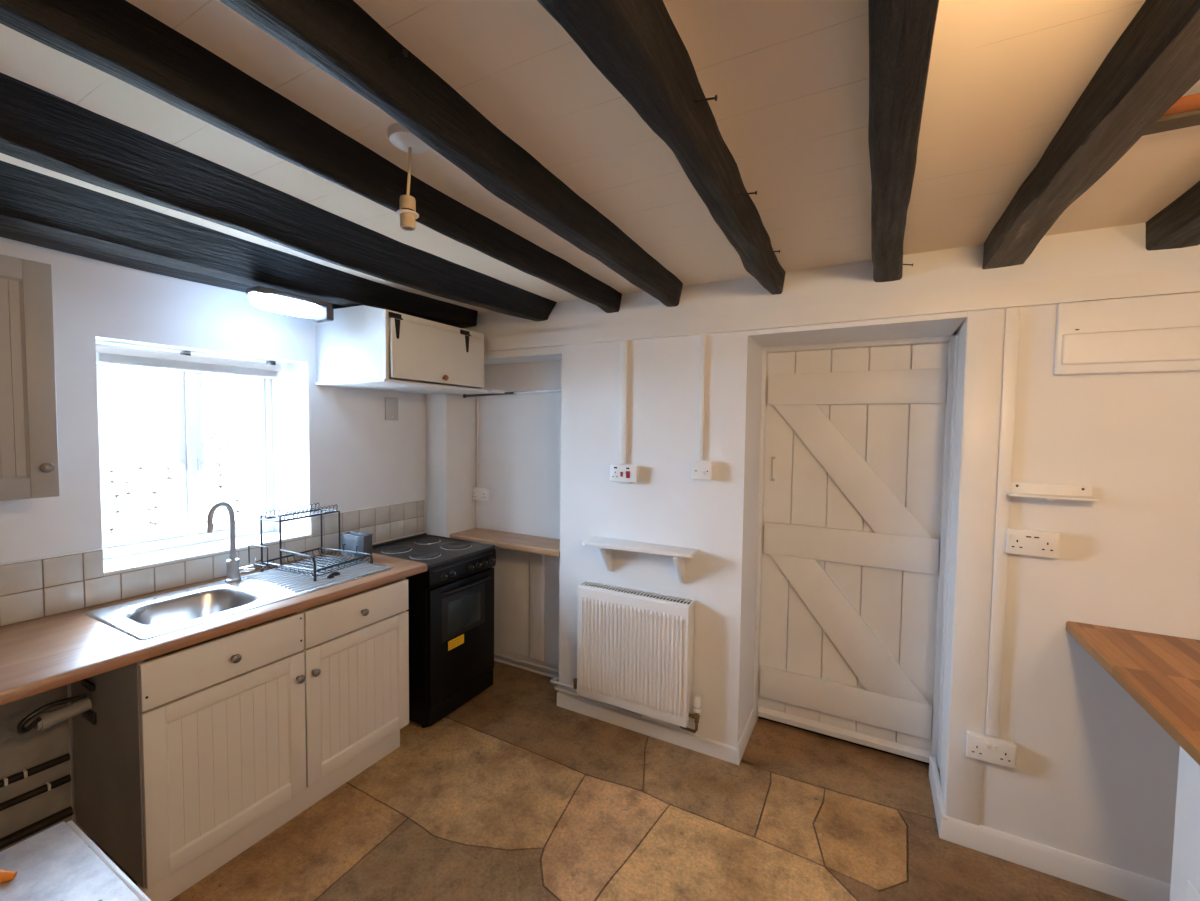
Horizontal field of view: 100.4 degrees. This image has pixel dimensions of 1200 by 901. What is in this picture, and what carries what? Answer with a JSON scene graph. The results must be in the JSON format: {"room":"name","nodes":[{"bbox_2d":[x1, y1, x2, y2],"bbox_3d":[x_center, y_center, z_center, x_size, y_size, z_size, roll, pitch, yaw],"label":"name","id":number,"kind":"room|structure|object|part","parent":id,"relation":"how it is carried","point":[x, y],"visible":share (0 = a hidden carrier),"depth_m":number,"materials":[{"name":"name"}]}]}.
{"room":"kitchen","nodes":[
{"label":"kitchen","id":0,"kind":"room"},
{"bbox_2d":[0,237,425,838],"bbox_3d":[-2.167,0.341,1.835,0.370,2.300,4.750,2,3,28],"label":"wall","id":1,"kind":"structure","parent":0,"point":[338,446],"depth_m":2.20,"materials":[{"name":"paint"}]},
{"bbox_2d":[0,254,59,500],"bbox_3d":[-1.988,-0.213,1.389,0.330,0.732,0.596,2,3,28],"label":"upper cabinet","id":2,"kind":"object","parent":1,"relation":"attached to","point":[29,467],"visible":1,"depth_m":1.53,"materials":[{"name":"beige paint"}]},
{"bbox_3d":[-1.733,0.053,1.565,0.031,0.032,0.032,2,3,28],"label":"knob","id":3,"kind":"part","parent":2,"relation":"part of","materials":[{"name":"grey metal"}]},
{"bbox_2d":[0,753,69,787],"bbox_3d":[-2.328,1.151,1.161,0.032,0.030,1.555,2,3,28],"label":"pipe","id":4,"kind":"object","parent":1,"relation":"attached to","point":[24,773],"visible":1,"depth_m":1.76,"materials":[{"name":"black plastic"}]},
{"bbox_2d":[0,774,70,810],"bbox_3d":[-2.329,1.232,1.164,0.032,0.030,1.555,2,3,28],"label":"pipe","id":5,"kind":"object","parent":1,"relation":"attached to","point":[48,786],"visible":1,"depth_m":1.76,"materials":[{"name":"black plastic"}]},
{"bbox_2d":[0,685,71,851],"bbox_3d":[-2.413,1.095,1.037,0.002,0.861,1.861,2,3,28],"label":"wall","id":6,"kind":"structure","parent":1,"relation":"attached to","point":[18,751],"depth_m":1.77,"materials":[{"name":"paint"}]},
{"bbox_2d":[0,806,72,848],"bbox_3d":[-2.327,1.356,1.168,0.033,0.041,1.555,2,3,28],"label":"pipe","id":7,"kind":"object","parent":1,"relation":"attached to","point":[54,818],"visible":1,"depth_m":1.76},
{"bbox_2d":[96,344,309,574],"bbox_3d":[-1.853,0.007,2.336,0.326,0.914,0.796,2,3,28],"label":"window","id":8,"kind":"structure","parent":1,"relation":"in","point":[188,461],"depth_m":2.35,"materials":[{"name":"white plastic"}]},
{"bbox_3d":[-1.944,0.092,2.331,0.035,0.100,0.026,2,3,28],"label":"casement handle","id":9,"kind":"part","parent":8,"relation":"part of","materials":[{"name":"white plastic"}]},
{"bbox_2d":[96,345,280,486],"bbox_3d":[-1.846,-0.113,2.309,0.057,0.672,0.712,2,3,28],"label":"window blind","id":10,"kind":"object","parent":8,"relation":"attached to","point":[183,361],"visible":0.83,"depth_m":2.24,"materials":[{"name":"white plastic"}]},
{"bbox_3d":[-1.667,-0.098,2.596,0.014,0.622,0.014,2,3,28],"label":"pull cord","id":11,"kind":"part","parent":10,"relation":"part of","materials":[{"name":"white plastic"}]},
{"bbox_3d":[-1.906,0.089,2.400,0.035,0.100,0.026,2,3,28],"label":"casement handle","id":12,"kind":"part","parent":8,"relation":"part of","materials":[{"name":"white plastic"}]},
{"bbox_3d":[-1.822,0.458,2.337,0.244,0.014,0.796,2,3,28],"label":"sill","id":13,"kind":"part","parent":8,"relation":"part of","materials":[{"name":"white paint"}]},
{"bbox_2d":[0,499,424,626],"bbox_3d":[-2.002,0.489,1.749,0.009,0.215,3.544,2,3,28],"label":"backsplash","id":14,"kind":"structure","parent":1,"relation":"attached to","point":[30,589],"depth_m":2.00,"materials":[{"name":"tile"}]},
{"bbox_2d":[385,397,397,419],"bbox_3d":[-1.273,-0.255,3.054,0.011,0.140,0.092,2,3,28],"label":"switch plate","id":15,"kind":"object","parent":1,"relation":"attached to","point":[391,403],"visible":1,"depth_m":3.05,"materials":[{"name":"white plastic"}]},
{"bbox_2d":[315,305,504,393],"bbox_3d":[-1.037,-0.542,2.855,0.594,0.384,0.845,2,3,28],"label":"upper cabinet","id":16,"kind":"object","parent":1,"relation":"attached to","point":[363,347],"visible":0.98,"depth_m":2.55,"materials":[{"name":"white laminate"}]},
{"bbox_3d":[-1.255,-0.536,2.514,0.534,0.370,0.018,2,3,28],"label":"panel","id":17,"kind":"part","parent":16,"relation":"part of","materials":[{"name":"white laminate"}]},
{"bbox_2d":[315,379,504,393],"bbox_3d":[-1.046,-0.357,2.867,0.579,0.014,0.845,2,3,28],"label":"shelf","id":18,"kind":"object","parent":16,"relation":"attached to","point":[372,384],"depth_m":2.71,"materials":[{"name":"white laminate"}]},
{"bbox_3d":[-0.863,-0.665,2.677,0.024,0.033,0.688,2,3,28],"label":"rail","id":19,"kind":"part","parent":16,"relation":"part of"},
{"bbox_3d":[-0.844,-0.503,2.672,0.023,0.283,0.649,2,3,28],"label":"lift door","id":20,"kind":"part","parent":16,"relation":"part of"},
{"bbox_2d":[425,393,475,537],"bbox_3d":[-1.009,0.336,3.379,0.205,2.200,0.275,2,3,28],"label":"wall","id":21,"kind":"structure","parent":0,"point":[450,419],"depth_m":3.27,"materials":[{"name":"paint"}]},
{"bbox_2d":[0,0,1199,312],"bbox_3d":[0.062,-0.787,0.590,5.500,0.120,4.750,2,3,28],"label":"ceiling","id":22,"kind":"structure","parent":0,"point":[789,79],"depth_m":1.13,"materials":[{"name":"paint"}]},
{"bbox_2d":[0,228,345,308],"bbox_3d":[-2.004,-0.742,1.482,0.187,0.101,3.935,2,3,28],"label":"ceiling beam","id":23,"kind":"structure","parent":22,"relation":"attached to","point":[5,233],"depth_m":1.88,"materials":[{"name":"black paint"}]},
{"bbox_2d":[0,160,477,327],"bbox_3d":[-1.781,-0.730,1.361,0.313,0.110,3.935,2,3,28],"label":"ceiling beam","id":24,"kind":"structure","parent":22,"relation":"attached to","point":[34,203],"depth_m":1.78,"materials":[{"name":"black paint"}]},
{"bbox_2d":[246,286,333,322],"bbox_3d":[-1.366,-0.642,2.212,0.114,0.086,0.329,2,3,28],"label":"lamp","id":25,"kind":"object","parent":24,"relation":"attached to","point":[265,298],"visible":1,"depth_m":2.17,"materials":[{"name":"white"}]},
{"bbox_2d":[248,292,321,317],"bbox_3d":[-1.374,-0.632,2.197,0.110,0.053,0.295,2,3,28],"label":"diffuser","id":26,"kind":"object","parent":25,"relation":"attached to","point":[279,302],"depth_m":2.16,"materials":[{"name":"white"}]},
{"bbox_2d":[0,72,556,320],"bbox_3d":[-1.282,-0.714,1.110,0.241,0.106,3.965,2,3,28],"label":"ceiling beam","id":27,"kind":"structure","parent":22,"relation":"attached to","point":[39,127],"depth_m":1.41,"materials":[{"name":"black paint"}]},
{"bbox_2d":[0,0,621,312],"bbox_3d":[-0.831,-0.698,0.868,0.108,0.106,3.967,2,3,27],"label":"ceiling beam","id":28,"kind":"structure","parent":22,"relation":"attached to","point":[117,38],"depth_m":1.02,"materials":[{"name":"black paint"}]},
{"bbox_2d":[388,123,429,230],"bbox_3d":[-0.460,-0.651,1.212,0.099,0.219,0.099,2,3,28],"label":"holder","id":29,"kind":"object","parent":22,"relation":"hanging from","point":[399,136],"visible":0.94,"depth_m":1.20,"materials":[{"name":"white plastic"}]},
{"bbox_2d":[400,212,415,230],"bbox_3d":[-0.469,-0.560,1.221,0.036,0.036,0.036,2,3,28],"label":"socket","id":30,"kind":"object","parent":29,"relation":"attached to","point":[407,219],"depth_m":1.21,"materials":[{"name":"plastic"}]},
{"bbox_2d":[219,0,682,306],"bbox_3d":[-0.517,-0.687,0.699,0.141,0.106,3.967,2,3,27],"label":"ceiling beam","id":31,"kind":"structure","parent":22,"relation":"attached to","point":[338,37],"depth_m":1.03,"materials":[{"name":"black paint"}]},
{"bbox_2d":[537,0,785,294],"bbox_3d":[-0.127,-0.672,0.486,0.155,0.106,3.960,2,3,28],"label":"ceiling beam","id":32,"kind":"structure","parent":22,"relation":"attached to","point":[637,46],"depth_m":0.94,"materials":[{"name":"black paint"}]},
{"bbox_2d":[868,0,938,281],"bbox_3d":[0.227,-0.659,0.283,0.143,0.105,3.938,2,3,29],"label":"ceiling beam","id":33,"kind":"structure","parent":22,"relation":"attached to","point":[901,32],"depth_m":0.93,"materials":[{"name":"black paint"}]},
{"bbox_2d":[982,0,1199,268],"bbox_3d":[0.548,-0.647,0.103,0.138,0.106,3.925,2,3,28],"label":"ceiling beam","id":34,"kind":"structure","parent":22,"relation":"attached to","point":[1154,62],"depth_m":0.98,"materials":[{"name":"black paint"}]},
{"bbox_2d":[1143,80,1199,135],"bbox_3d":[1.179,-0.715,0.818,0.289,0.016,0.645,2,3,28],"label":"hatch","id":35,"kind":"object","parent":22,"relation":"attached to","point":[1185,112],"visible":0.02,"depth_m":1.08,"materials":[{"name":"orange wood"}]},
{"bbox_3d":[1.159,-0.717,0.780,0.289,0.008,0.460,2,3,28],"label":"lid","id":36,"kind":"part","parent":35,"relation":"part of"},
{"bbox_2d":[1146,181,1199,250],"bbox_3d":[0.930,-0.634,-0.102,0.153,0.104,3.925,2,3,28],"label":"ceiling beam","id":37,"kind":"structure","parent":22,"relation":"attached to","point":[1177,225],"depth_m":1.51,"materials":[{"name":"black paint"}]},
{"bbox_2d":[91,661,1126,900],"bbox_3d":[0.088,1.647,0.698,5.600,0.150,4.800,2,3,28],"label":"floor","id":38,"kind":"structure","parent":0,"point":[514,794],"depth_m":2.01,"materials":[{"name":"stone"}]},
{"bbox_2d":[0,820,150,900],"bbox_3d":[-1.191,1.247,0.887,0.640,0.600,0.547,2,3,28],"label":"appliance","id":39,"kind":"object","parent":38,"relation":"on","point":[60,862],"visible":1,"depth_m":1.11,"materials":[{"name":"white metal"}]},
{"bbox_2d":[0,869,16,882],"bbox_3d":[-1.348,0.925,1.011,0.058,0.033,0.218,2,3,28],"label":"tool","id":40,"kind":"object","parent":39,"relation":"on","point":[5,875],"visible":1,"depth_m":1.08,"materials":[{"name":"orange plastic"}]},
{"bbox_3d":[-1.077,0.951,1.119,0.594,0.018,0.012,2,3,28],"label":"edge trim","id":41,"kind":"part","parent":39,"relation":"part of","materials":[{"name":"white paint"}]},
{"bbox_2d":[71,611,305,888],"bbox_3d":[-1.545,1.005,1.915,0.611,0.742,0.511,2,3,28],"label":"base cabinet","id":42,"kind":"object","parent":38,"relation":"on","point":[186,749],"visible":1,"depth_m":1.72,"materials":[{"name":"grey laminate"}]},
{"bbox_2d":[17,679,96,732],"bbox_3d":[-1.817,0.874,1.666,0.100,0.140,0.175,2,3,28],"label":"pipe","id":43,"kind":"object","parent":42,"relation":"attached to","point":[44,721],"visible":0.98,"depth_m":1.67,"materials":[{"name":"grey plastic"}]},
{"bbox_2d":[0,551,426,705],"bbox_3d":[-1.863,0.635,1.370,0.622,0.038,3.000,2,3,28],"label":"countertop","id":44,"kind":"structure","parent":42,"relation":"on","point":[39,655],"depth_m":1.63,"materials":[{"name":"brown wood"}]},
{"bbox_2d":[206,501,255,581],"bbox_3d":[-1.636,0.397,2.208,0.060,0.359,0.204,2,3,22],"label":"tap","id":45,"kind":"object","parent":44,"relation":"on","point":[233,569],"visible":1,"depth_m":2.21,"materials":[{"name":"silver metal"}]},
{"bbox_3d":[-1.643,0.355,2.167,0.024,0.272,0.127,1,3,13],"label":"spout","id":46,"kind":"part","parent":45,"relation":"part of","materials":[{"name":"silver metal"}]},
{"bbox_2d":[225,558,255,581],"bbox_3d":[-1.618,0.528,2.252,0.060,0.094,0.121,2,3,28],"label":"tap","id":47,"kind":"object","parent":45,"relation":"attached to","point":[233,569],"depth_m":2.21,"materials":[{"name":"silver metal"}]},
{"bbox_2d":[84,555,393,655],"bbox_3d":[-1.450,0.655,2.148,0.485,0.158,0.978,2,3,28],"label":"sink","id":48,"kind":"object","parent":44,"relation":"in","point":[158,615],"visible":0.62,"depth_m":2.06,"materials":[{"name":"silver metal"}]},
{"bbox_2d":[248,503,372,581],"bbox_3d":[-1.376,0.424,2.400,0.374,0.288,0.369,2,3,22],"label":"dish rack","id":49,"kind":"object","parent":48,"relation":"on","point":[313,571],"visible":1,"depth_m":2.38,"materials":[{"name":"black metal"}]},
{"bbox_3d":[-1.580,0.434,2.334,0.008,0.268,0.008,2,3,28],"label":"post","id":50,"kind":"part","parent":49,"relation":"part of","materials":[{"name":"black metal"}]},
{"bbox_3d":[-1.461,0.416,2.285,0.008,0.224,0.008,2,3,28],"label":"post","id":51,"kind":"part","parent":49,"relation":"part of","materials":[{"name":"black metal"}]},
{"bbox_3d":[-1.358,0.514,2.248,0.221,0.121,0.011,2,3,22],"label":"leg","id":52,"kind":"part","parent":49,"relation":"part of","materials":[{"name":"black metal"}]},
{"bbox_2d":[261,547,370,576],"bbox_3d":[-1.362,0.537,2.421,0.354,0.038,0.324,2,3,22],"label":"tray","id":53,"kind":"object","parent":49,"relation":"on","point":[313,571],"depth_m":2.41,"materials":[{"name":"silver metal"}]},
{"bbox_3d":[-1.463,0.432,2.627,0.008,0.248,0.008,2,3,28],"label":"post","id":54,"kind":"part","parent":49,"relation":"part of","materials":[{"name":"black metal"}]},
{"bbox_3d":[-1.344,0.414,2.578,0.008,0.204,0.008,2,3,28],"label":"post","id":55,"kind":"part","parent":49,"relation":"part of","materials":[{"name":"black metal"}]},
{"bbox_3d":[-1.241,0.538,2.542,0.220,0.050,0.011,2,3,22],"label":"leg","id":56,"kind":"part","parent":49,"relation":"part of","materials":[{"name":"black metal"}]},
{"bbox_2d":[340,531,372,557],"bbox_3d":[-1.260,0.486,2.579,0.163,0.115,0.074,2,3,22],"label":"holder","id":57,"kind":"object","parent":49,"relation":"hanging from","point":[352,541],"visible":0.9,"depth_m":2.56,"materials":[{"name":"grey plastic"}]},
{"bbox_3d":[-1.339,0.575,2.354,0.446,0.001,0.463,2,3,28],"label":"drainer panel","id":58,"kind":"part","parent":48,"relation":"part of","materials":[{"name":"metal"}]},
{"bbox_2d":[326,572,339,578],"bbox_3d":[-1.211,0.564,2.274,0.032,0.025,0.066,1,3,8],"label":"plug","id":59,"kind":"object","parent":48,"relation":"on","point":[331,575],"visible":1,"depth_m":2.26,"materials":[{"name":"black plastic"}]},
{"bbox_3d":[-1.309,0.730,1.777,0.020,0.150,0.507,2,3,28],"label":"drawer","id":60,"kind":"part","parent":42,"relation":"part of","materials":[{"name":"beige paint"}]},
{"bbox_3d":[-1.313,1.095,1.793,0.020,0.566,0.507,2,3,28],"label":"cabinet door","id":61,"kind":"part","parent":42,"relation":"part of","materials":[{"name":"beige paint"}]},
{"bbox_3d":[-1.286,0.734,1.765,0.031,0.032,0.032,2,3,28],"label":"knob","id":62,"kind":"part","parent":42,"relation":"part of","materials":[{"name":"grey metal"}]},
{"bbox_3d":[-1.182,0.901,1.971,0.031,0.032,0.032,2,3,28],"label":"knob","id":63,"kind":"part","parent":42,"relation":"part of","materials":[{"name":"grey metal"}]},
{"bbox_2d":[137,730,399,900],"bbox_3d":[-1.246,1.433,2.055,0.023,0.122,1.008,2,3,28],"label":"plinth","id":64,"kind":"object","parent":38,"relation":"on","point":[170,887],"visible":0.65,"depth_m":1.93,"materials":[{"name":"beige paint"}]},
{"bbox_2d":[301,578,408,786],"bbox_3d":[-1.302,0.988,2.366,0.611,0.742,0.511,2,3,28],"label":"base cabinet","id":65,"kind":"object","parent":38,"relation":"on","point":[356,650],"visible":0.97,"depth_m":2.20,"materials":[{"name":"grey laminate"}]},
{"bbox_3d":[-1.152,0.899,2.026,0.031,0.032,0.032,2,3,28],"label":"knob","id":66,"kind":"part","parent":65,"relation":"part of","materials":[{"name":"grey metal"}]},
{"bbox_3d":[-1.066,0.712,2.228,0.020,0.150,0.507,2,3,28],"label":"drawer","id":67,"kind":"part","parent":65,"relation":"part of","materials":[{"name":"beige paint"}]},
{"bbox_3d":[-1.043,0.716,2.216,0.031,0.032,0.032,2,3,28],"label":"knob","id":68,"kind":"part","parent":65,"relation":"part of","materials":[{"name":"grey metal"}]},
{"bbox_2d":[372,533,495,727],"bbox_3d":[-1.000,1.008,2.933,0.638,0.897,0.521,2,3,28],"label":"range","id":69,"kind":"object","parent":38,"relation":"on","point":[451,603],"visible":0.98,"depth_m":2.73,"materials":[{"name":"black metal"}]},
{"bbox_2d":[372,533,494,568],"bbox_3d":[-1.014,0.574,2.924,0.593,0.029,0.521,2,3,28],"label":"cooktop","id":70,"kind":"object","parent":69,"relation":"in","point":[438,552],"depth_m":2.89,"materials":[{"name":"black ceramic"}]},
{"bbox_3d":[-0.816,0.666,2.629,0.028,0.038,0.038,2,3,28],"label":"control knob","id":71,"kind":"part","parent":69,"relation":"part of","materials":[{"name":"black plastic"}]},
{"bbox_2d":[406,567,490,727],"bbox_3d":[-1.028,1.022,2.948,0.565,0.868,0.513,2,3,28],"label":"oven","id":72,"kind":"object","parent":69,"relation":"in","point":[420,712],"depth_m":2.62,"materials":[{"name":"black metal"}]},
{"bbox_3d":[-0.787,0.664,2.683,0.028,0.038,0.038,2,3,28],"label":"control knob","id":73,"kind":"part","parent":69,"relation":"part of","materials":[{"name":"black plastic"}]},
{"bbox_3d":[-0.775,1.385,2.826,0.019,0.096,0.501,2,3,28],"label":"plinth panel","id":74,"kind":"part","parent":69,"relation":"part of","materials":[{"name":"black metal"}]},
{"bbox_3d":[-0.768,1.022,2.808,0.025,0.617,0.501,2,3,28],"label":"oven door","id":75,"kind":"part","parent":69,"relation":"part of","materials":[{"name":"black metal"}]},
{"bbox_3d":[-0.763,0.649,2.791,0.035,0.110,0.517,2,3,28],"label":"control panel","id":76,"kind":"part","parent":69,"relation":"part of","materials":[{"name":"black metal"}]},
{"bbox_3d":[-0.732,0.752,2.794,0.051,0.022,0.383,2,3,28],"label":"door handle","id":77,"kind":"part","parent":69,"relation":"part of","materials":[{"name":"black plastic"}]},
{"bbox_3d":[-0.721,0.660,2.806,0.028,0.038,0.038,2,3,28],"label":"control knob","id":78,"kind":"part","parent":69,"relation":"part of","materials":[{"name":"black plastic"}]},
{"bbox_3d":[-0.692,0.657,2.861,0.028,0.038,0.038,2,3,28],"label":"control knob","id":79,"kind":"part","parent":69,"relation":"part of","materials":[{"name":"black plastic"}]},
{"bbox_3d":[-0.666,0.656,2.908,0.028,0.038,0.038,2,3,28],"label":"control knob","id":80,"kind":"part","parent":69,"relation":"part of","materials":[{"name":"black plastic"}]},
{"bbox_3d":[-0.638,0.654,2.961,0.028,0.038,0.038,2,3,28],"label":"control knob","id":81,"kind":"part","parent":69,"relation":"part of","materials":[{"name":"black plastic"}]},
{"bbox_2d":[1170,746,1199,900],"bbox_3d":[1.036,1.167,-0.014,0.588,0.896,2.440,2,3,28],"label":"base unit","id":82,"kind":"object","parent":38,"relation":"on","point":[1185,874],"visible":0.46,"depth_m":1.14,"materials":[{"name":"laminate"}]},
{"bbox_2d":[1066,621,1199,764],"bbox_3d":[1.191,0.688,0.256,0.622,0.038,3.134,2,3,28],"label":"countertop","id":83,"kind":"structure","parent":82,"relation":"on","point":[1161,673],"depth_m":1.42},
{"bbox_3d":[1.212,1.187,0.932,0.002,0.425,0.460,2,3,28],"label":"raised panel","id":84,"kind":"part","parent":82,"relation":"part of","materials":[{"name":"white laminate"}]},
{"bbox_2d":[462,223,1199,883],"bbox_3d":[1.062,0.352,2.473,5.450,2.300,0.665,2,3,28],"label":"wall","id":85,"kind":"structure","parent":0,"point":[1095,776],"depth_m":1.93,"materials":[{"name":"paint"}]},
{"bbox_2d":[476,397,478,486],"bbox_3d":[-0.838,-0.058,3.422,0.012,0.612,0.010,2,3,28],"label":"cable trunking","id":86,"kind":"object","parent":85,"relation":"attached to","point":[477,443],"visible":1,"depth_m":3.42,"materials":[{"name":"white plastic"}]},
{"bbox_2d":[472,487,489,500],"bbox_3d":[-0.814,0.295,3.405,0.146,0.088,0.041,2,3,28],"label":"double socket","id":87,"kind":"object","parent":85,"relation":"attached to","point":[479,493],"visible":1,"depth_m":3.38,"materials":[{"name":"white plastic"}]},
{"bbox_2d":[449,528,559,556],"bbox_3d":[-0.545,0.570,3.151,0.842,0.036,0.252,2,3,28],"label":"countertop","id":88,"kind":"structure","parent":85,"relation":"attached to","point":[501,539],"depth_m":3.10,"materials":[{"name":"brown wood"}]},
{"bbox_2d":[492,547,529,656],"bbox_3d":[-0.656,0.961,3.361,0.465,0.762,0.014,2,3,28],"label":"panel","id":89,"kind":"object","parent":85,"relation":"attached to","point":[512,567],"depth_m":3.32,"materials":[{"name":"paint"}]},
{"bbox_2d":[463,390,560,397],"bbox_3d":[-0.531,-0.353,3.115,0.843,0.038,0.026,2,3,28],"label":"curtain rod","id":90,"kind":"object","parent":85,"relation":"attached to","point":[514,392],"visible":0.91,"depth_m":3.13,"materials":[{"name":"metal"}]},
{"bbox_2d":[494,652,575,689],"bbox_3d":[-0.442,1.332,3.165,1.015,0.100,0.226,3,4,44],"label":"pipe","id":91,"kind":"object","parent":85,"relation":"attached to","point":[554,680],"visible":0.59,"depth_m":3.15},
{"bbox_2d":[529,552,544,661],"bbox_3d":[-0.403,0.971,3.213,0.110,0.762,0.035,2,3,28],"label":"trim","id":92,"kind":"structure","parent":85,"relation":"attached to","point":[537,561],"depth_m":3.19,"materials":[{"name":"white paint"}]},
{"bbox_2d":[494,658,641,718],"bbox_3d":[-0.308,1.385,3.051,1.376,0.088,0.212,3,4,43],"label":"pipe","id":93,"kind":"object","parent":85,"relation":"attached to","point":[556,687],"visible":0.57,"depth_m":2.83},
{"bbox_2d":[618,340,628,463],"bbox_3d":[0.123,-0.251,2.611,0.042,0.640,0.022,2,3,28],"label":"cable trunking","id":94,"kind":"object","parent":85,"relation":"attached to","point":[624,344],"visible":1,"depth_m":2.60,"materials":[{"name":"white plastic"}]},
{"bbox_2d":[610,464,639,483],"bbox_3d":[0.130,0.122,2.605,0.156,0.097,0.052,2,3,28],"label":"switch","id":95,"kind":"object","parent":85,"relation":"attached to","point":[629,474],"visible":1,"depth_m":2.58,"materials":[{"name":"white plastic"}]},
{"bbox_2d":[573,581,701,732],"bbox_3d":[0.175,1.054,2.583,0.725,0.650,0.108,2,3,28],"label":"radiator","id":96,"kind":"object","parent":85,"relation":"attached to","point":[635,651],"visible":1,"depth_m":2.52,"materials":[{"name":"white metal"}]},
{"bbox_2d":[580,581,693,605],"bbox_3d":[0.177,0.731,2.578,0.612,0.005,0.085,2,3,28],"label":"grille","id":97,"kind":"object","parent":96,"relation":"attached to","point":[609,591],"depth_m":2.55,"materials":[{"name":"white metal"}]},
{"bbox_2d":[582,536,696,582],"bbox_3d":[0.186,0.567,2.531,0.597,0.179,0.160,2,3,28],"label":"wall shelf","id":98,"kind":"object","parent":85,"relation":"attached to","point":[605,544],"visible":1,"depth_m":2.50,"materials":[{"name":"white paint"}]},
{"bbox_2d":[557,692,754,764],"bbox_3d":[0.297,1.434,2.796,1.037,0.090,0.377,2,3,28],"label":"baseboard","id":99,"kind":"structure","parent":85,"relation":"attached to","point":[716,749],"depth_m":2.59,"materials":[{"name":"white paint"}]},
{"bbox_2d":[698,334,705,459],"bbox_3d":[0.493,-0.256,2.415,0.023,0.603,0.016,2,3,28],"label":"cable trunking","id":100,"kind":"object","parent":85,"relation":"attached to","point":[703,336],"visible":1,"depth_m":2.41,"materials":[{"name":"white plastic"}]},
{"bbox_2d":[692,461,713,479],"bbox_3d":[0.496,0.094,2.408,0.097,0.089,0.049,2,3,28],"label":"switch","id":101,"kind":"object","parent":85,"relation":"attached to","point":[702,470],"visible":1,"depth_m":2.39,"materials":[{"name":"white plastic"}]},
{"bbox_2d":[758,716,928,764],"bbox_3d":[1.245,1.489,2.595,0.830,0.022,0.015,2,3,28],"label":"trim","id":102,"kind":"structure","parent":85,"relation":"attached to","point":[758,716],"depth_m":2.57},
{"bbox_2d":[488,266,1199,350],"bbox_3d":[1.187,-0.572,1.998,4.240,0.080,0.052,2,3,29],"label":"beam","id":103,"kind":"structure","parent":85,"relation":"attached to","point":[1183,279],"depth_m":1.98,"materials":[{"name":"white paint"}]},
{"bbox_2d":[758,343,947,762],"bbox_3d":[1.242,0.485,2.528,0.817,1.990,0.067,2,3,28],"label":"door","id":104,"kind":"structure","parent":85,"relation":"in","point":[817,419],"depth_m":2.50,"materials":[{"name":"white paint"}]},
{"bbox_3d":[0.920,0.100,2.671,0.023,0.133,0.038,2,3,28],"label":"pull handle","id":105,"kind":"part","parent":104,"relation":"part of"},
{"bbox_2d":[753,333,958,776],"bbox_3d":[1.229,0.483,2.494,0.857,2.040,0.200,2,3,28],"label":"trim","id":106,"kind":"structure","parent":85,"relation":"attached to","point":[952,340],"depth_m":2.31,"materials":[{"name":"white paint"}]},
{"bbox_2d":[929,756,947,837],"bbox_3d":[1.450,1.478,2.149,0.024,0.090,0.414,2,3,28],"label":"baseboard","id":107,"kind":"structure","parent":85,"relation":"attached to","point":[936,789],"depth_m":2.12,"materials":[{"name":"white paint"}]},
{"bbox_2d":[945,308,1003,825],"bbox_3d":[1.424,0.504,1.908,0.108,2.056,0.016,2,3,28],"label":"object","id":108,"kind":"structure","parent":85,"relation":"attached to","point":[984,346],"depth_m":1.90,"materials":[{"name":"white paint"}]},
{"bbox_2d":[966,731,1016,768],"bbox_3d":[1.469,1.123,1.882,0.148,0.090,0.041,2,3,28],"label":"double socket","id":109,"kind":"object","parent":85,"relation":"attached to","point":[995,750],"visible":1,"depth_m":1.87,"materials":[{"name":"white plastic"}]},
{"bbox_2d":[985,307,1019,736],"bbox_3d":[1.490,0.279,1.853,0.039,1.597,0.014,2,3,28],"label":"cable trunking","id":110,"kind":"object","parent":85,"relation":"attached to","point":[1011,334],"visible":1,"depth_m":1.85,"materials":[{"name":"white plastic"}]},
{"bbox_2d":[1006,528,1058,557],"bbox_3d":[1.556,0.332,1.806,0.146,0.092,0.039,2,3,28],"label":"double socket","id":111,"kind":"object","parent":85,"relation":"attached to","point":[1018,541],"visible":1,"depth_m":1.79,"materials":[{"name":"white plastic"}]},
{"bbox_2d":[1007,482,1098,501],"bbox_3d":[1.587,0.146,1.760,0.232,0.052,0.078,2,3,28],"label":"wall ledge","id":112,"kind":"object","parent":85,"relation":"attached to","point":[1018,489],"visible":1,"depth_m":1.77,"materials":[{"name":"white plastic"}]},
{"bbox_3d":[1.605,0.142,1.788,0.226,0.046,0.012,2,3,28],"label":"plate","id":113,"kind":"part","parent":112,"relation":"part of","materials":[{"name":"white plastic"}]},
{"bbox_3d":[1.584,0.163,1.756,0.232,0.008,0.068,2,3,28],"label":"ledge plate","id":114,"kind":"part","parent":112,"relation":"part of","materials":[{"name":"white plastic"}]},
{"bbox_2d":[941,813,1170,900],"bbox_3d":[2.185,1.513,1.525,1.900,0.094,0.016,2,3,28],"label":"baseboard","id":115,"kind":"structure","parent":85,"relation":"attached to","point":[1111,880],"depth_m":1.81,"materials":[{"name":"white paint"}]},
{"bbox_2d":[1053,292,1199,374],"bbox_3d":[2.055,-0.373,1.509,1.034,0.248,0.040,2,3,28],"label":"wall panel","id":116,"kind":"object","parent":85,"relation":"attached to","point":[1157,333],"visible":1,"depth_m":1.66,"materials":[{"name":"white paint"}]},
{"label":"outside","id":117,"kind":"structure","parent":0,"visible":0},
{"bbox_3d":[-6.780,1.550,5.421,11.030,0.150,21.000,2,3,28],"label":"ground","id":118,"kind":"structure","parent":117,"visible":0},
{"bbox_2d":[106,451,253,535],"bbox_3d":[-4.208,0.808,4.186,0.380,1.506,11.316,2,3,28],"label":"window pane","id":119,"kind":"structure","parent":118,"relation":"on","point":[139,487],"depth_m":4.43,"materials":[{"name":"glass"}]}
]}

